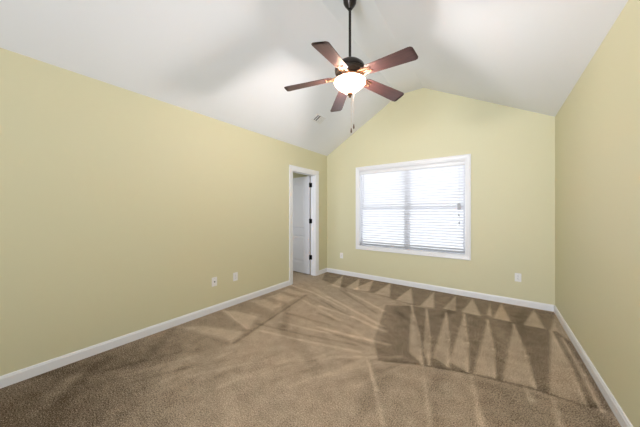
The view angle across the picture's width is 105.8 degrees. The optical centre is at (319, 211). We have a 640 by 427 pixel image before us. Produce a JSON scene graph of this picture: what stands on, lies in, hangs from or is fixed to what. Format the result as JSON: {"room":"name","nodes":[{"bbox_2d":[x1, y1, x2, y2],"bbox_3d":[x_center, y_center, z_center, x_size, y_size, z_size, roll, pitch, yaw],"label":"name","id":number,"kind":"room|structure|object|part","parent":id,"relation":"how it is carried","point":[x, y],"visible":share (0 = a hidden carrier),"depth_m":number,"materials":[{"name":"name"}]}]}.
{"room":"empty bedroom","nodes":[
{"label":"empty bedroom","id":0,"kind":"room"},
{"bbox_2d":[0,48,326,375],"bbox_3d":[-2.211,0.042,2.025,0.120,2.477,8.128,0,0,36],"label":"wall","id":1,"kind":"structure","parent":0,"point":[120,208],"depth_m":2.30,"materials":[{"name":"beige paint"}]},
{"bbox_2d":[0,281,289,388],"bbox_3d":[-2.502,1.238,1.509,0.014,0.085,6.710,0,0,36],"label":"baseboard","id":2,"kind":"structure","parent":1,"relation":"attached to","point":[14,377],"depth_m":2.29,"materials":[{"name":"white paint"}]},
{"bbox_2d":[212,277,216,286],"bbox_3d":[-1.349,0.894,3.099,0.018,0.116,0.072,0,0,36],"label":"outlet","id":3,"kind":"object","parent":1,"relation":"attached to","point":[214,279],"visible":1,"depth_m":3.10,"materials":[{"name":"white plastic"}]},
{"bbox_2d":[233,272,237,280],"bbox_3d":[-1.171,0.896,3.353,0.008,0.116,0.072,0,0,36],"label":"power outlet","id":4,"kind":"object","parent":1,"relation":"attached to","point":[235,275],"visible":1,"depth_m":3.35,"materials":[{"name":"white plastic"}]},
{"bbox_2d":[319,268,326,274],"bbox_3d":[0.062,1.238,5.051,0.014,0.085,0.319,0,0,36],"label":"baseboard","id":5,"kind":"structure","parent":1,"relation":"attached to","point":[322,271],"depth_m":5.04,"materials":[{"name":"white paint"}]},
{"bbox_2d":[293,173,310,268],"bbox_3d":[-1.037,0.030,4.900,1.350,2.500,2.093,0,0,36],"label":"wall","id":6,"kind":"structure","parent":0,"point":[295,175],"depth_m":5.45,"materials":[{"name":"beige paint"}]},
{"bbox_2d":[289,165,318,284],"bbox_3d":[-0.602,0.227,4.811,0.820,2.106,0.869,0,0,36],"label":"door","id":7,"kind":"structure","parent":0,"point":[300,257],"depth_m":4.91,"materials":[{"name":"white paint"}]},
{"bbox_3d":[-0.510,0.264,4.255,0.020,2.031,0.075,0,0,36],"label":"casing","id":8,"kind":"part","parent":7,"relation":"part of","materials":[{"name":"white paint"}]},
{"bbox_3d":[-0.281,-0.789,4.572,0.020,0.075,0.859,0,0,36],"label":"casing","id":9,"kind":"part","parent":7,"relation":"part of","materials":[{"name":"white paint"}]},
{"bbox_3d":[-0.051,0.264,4.890,0.020,2.031,0.075,0,0,36],"label":"casing","id":10,"kind":"part","parent":7,"relation":"part of","materials":[{"name":"white paint"}]},
{"bbox_2d":[0,269,620,426],"bbox_3d":[-1.444,1.280,1.110,5.136,0.001,8.704,0,0,36],"label":"floor","id":11,"kind":"structure","parent":0,"point":[327,349],"depth_m":1.97,"materials":[{"name":"brown carpet"}]},
{"bbox_2d":[0,0,627,155],"bbox_3d":[-0.728,-1.685,0.952,3.782,0.977,8.128,0,0,36],"label":"ceiling","id":12,"kind":"structure","parent":0,"point":[232,62],"depth_m":2.38,"materials":[{"name":"white paint"}]},
{"bbox_2d":[311,113,325,123],"bbox_3d":[-0.021,-1.524,3.959,0.132,0.079,0.250,0,0,36],"label":"ceiling vent","id":13,"kind":"object","parent":12,"relation":"in","point":[319,118],"visible":1,"depth_m":3.95,"materials":[{"name":"white metal"}]},
{"bbox_2d":[284,0,417,132],"bbox_3d":[0.290,-1.420,2.302,1.244,1.308,1.240,0,0,36],"label":"ceiling fan","id":14,"kind":"object","parent":12,"relation":"hanging from","point":[349,79],"visible":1,"depth_m":2.24,"materials":[{"name":"brown wood"}]},
{"bbox_3d":[-0.115,-1.266,2.403,0.474,0.006,0.148,-7,11,9],"label":"blade","id":15,"kind":"part","parent":14,"relation":"part of","materials":[{"name":"brown wood"}]},
{"bbox_3d":[0.100,-1.266,1.972,0.148,0.006,0.474,13,13,25],"label":"blade","id":16,"kind":"part","parent":14,"relation":"part of","materials":[{"name":"brown wood"}]},
{"bbox_3d":[0.228,-1.266,2.740,0.148,0.006,0.474,-12,-5,-10],"label":"blade","id":17,"kind":"part","parent":14,"relation":"part of","materials":[{"name":"brown wood"}]},
{"bbox_3d":[0.289,-1.202,2.335,0.300,0.126,0.300,0,0,36],"label":"lamp shade","id":18,"kind":"part","parent":14,"relation":"part of","materials":[{"name":"white glass"}]},
{"bbox_3d":[0.655,-1.266,2.518,0.474,0.006,0.148,8,-15,-26],"label":"blade","id":19,"kind":"part","parent":14,"relation":"part of","materials":[{"name":"brown wood"}]},
{"bbox_3d":[0.576,-1.266,2.043,0.474,0.006,0.148,10,-5,45],"label":"blade","id":20,"kind":"part","parent":14,"relation":"part of","materials":[{"name":"brown wood"}]},
{"bbox_2d":[327,88,554,304],"bbox_3d":[1.620,-0.397,4.195,3.542,3.354,0.120,0,0,36],"label":"wall","id":21,"kind":"structure","parent":0,"point":[512,150],"depth_m":3.62,"materials":[{"name":"beige paint"}]},
{"bbox_2d":[356,154,470,259],"bbox_3d":[1.522,-0.074,4.253,1.929,1.602,0.141,0,0,36],"label":"window","id":22,"kind":"structure","parent":21,"relation":"in","point":[467,157],"depth_m":4.05,"materials":[{"name":"white paint"}]},
{"bbox_3d":[1.176,0.278,4.548,0.865,0.742,0.020,0,0,36],"label":"sash","id":23,"kind":"part","parent":22,"relation":"part of","materials":[{"name":"grey plastic"}]},
{"bbox_2d":[360,160,464,252],"bbox_3d":[1.507,-0.085,4.232,1.769,1.424,0.081,0,0,36],"label":"window blind","id":24,"kind":"object","parent":22,"relation":"attached to","point":[455,167],"visible":1,"depth_m":4.14,"materials":[{"name":"white paint"}]},
{"bbox_3d":[1.515,0.617,4.243,1.761,0.022,0.050,0,0,36],"label":"rail","id":25,"kind":"part","parent":24,"relation":"part of","materials":[{"name":"grey plastic"}]},
{"bbox_3d":[1.911,0.278,4.017,0.865,0.742,0.020,0,0,36],"label":"sash","id":26,"kind":"part","parent":22,"relation":"part of","materials":[{"name":"grey plastic"}]},
{"bbox_2d":[327,268,553,311],"bbox_3d":[1.581,1.238,4.141,3.514,0.085,0.014,0,0,36],"label":"baseboard","id":27,"kind":"structure","parent":21,"relation":"attached to","point":[543,306],"depth_m":3.76,"materials":[{"name":"white paint"}]},
{"bbox_2d":[515,273,520,281],"bbox_3d":[2.718,0.898,3.321,0.072,0.116,0.008,0,0,36],"label":"power outlet","id":28,"kind":"object","parent":21,"relation":"attached to","point":[517,275],"visible":1,"depth_m":3.32,"materials":[{"name":"white plastic"}]},
{"bbox_2d":[555,0,639,426],"bbox_3d":[0.755,0.029,-0.122,0.120,2.502,8.128,0,0,36],"label":"wall","id":29,"kind":"structure","parent":0,"point":[597,126],"depth_m":1.67,"materials":[{"name":"beige paint"}]},
{"bbox_2d":[554,305,632,426],"bbox_3d":[0.701,1.238,-0.083,0.014,0.085,7.888,0,0,36],"label":"baseboard","id":30,"kind":"structure","parent":29,"relation":"attached to","point":[623,420],"depth_m":1.78,"materials":[{"name":"white paint"}]}
]}

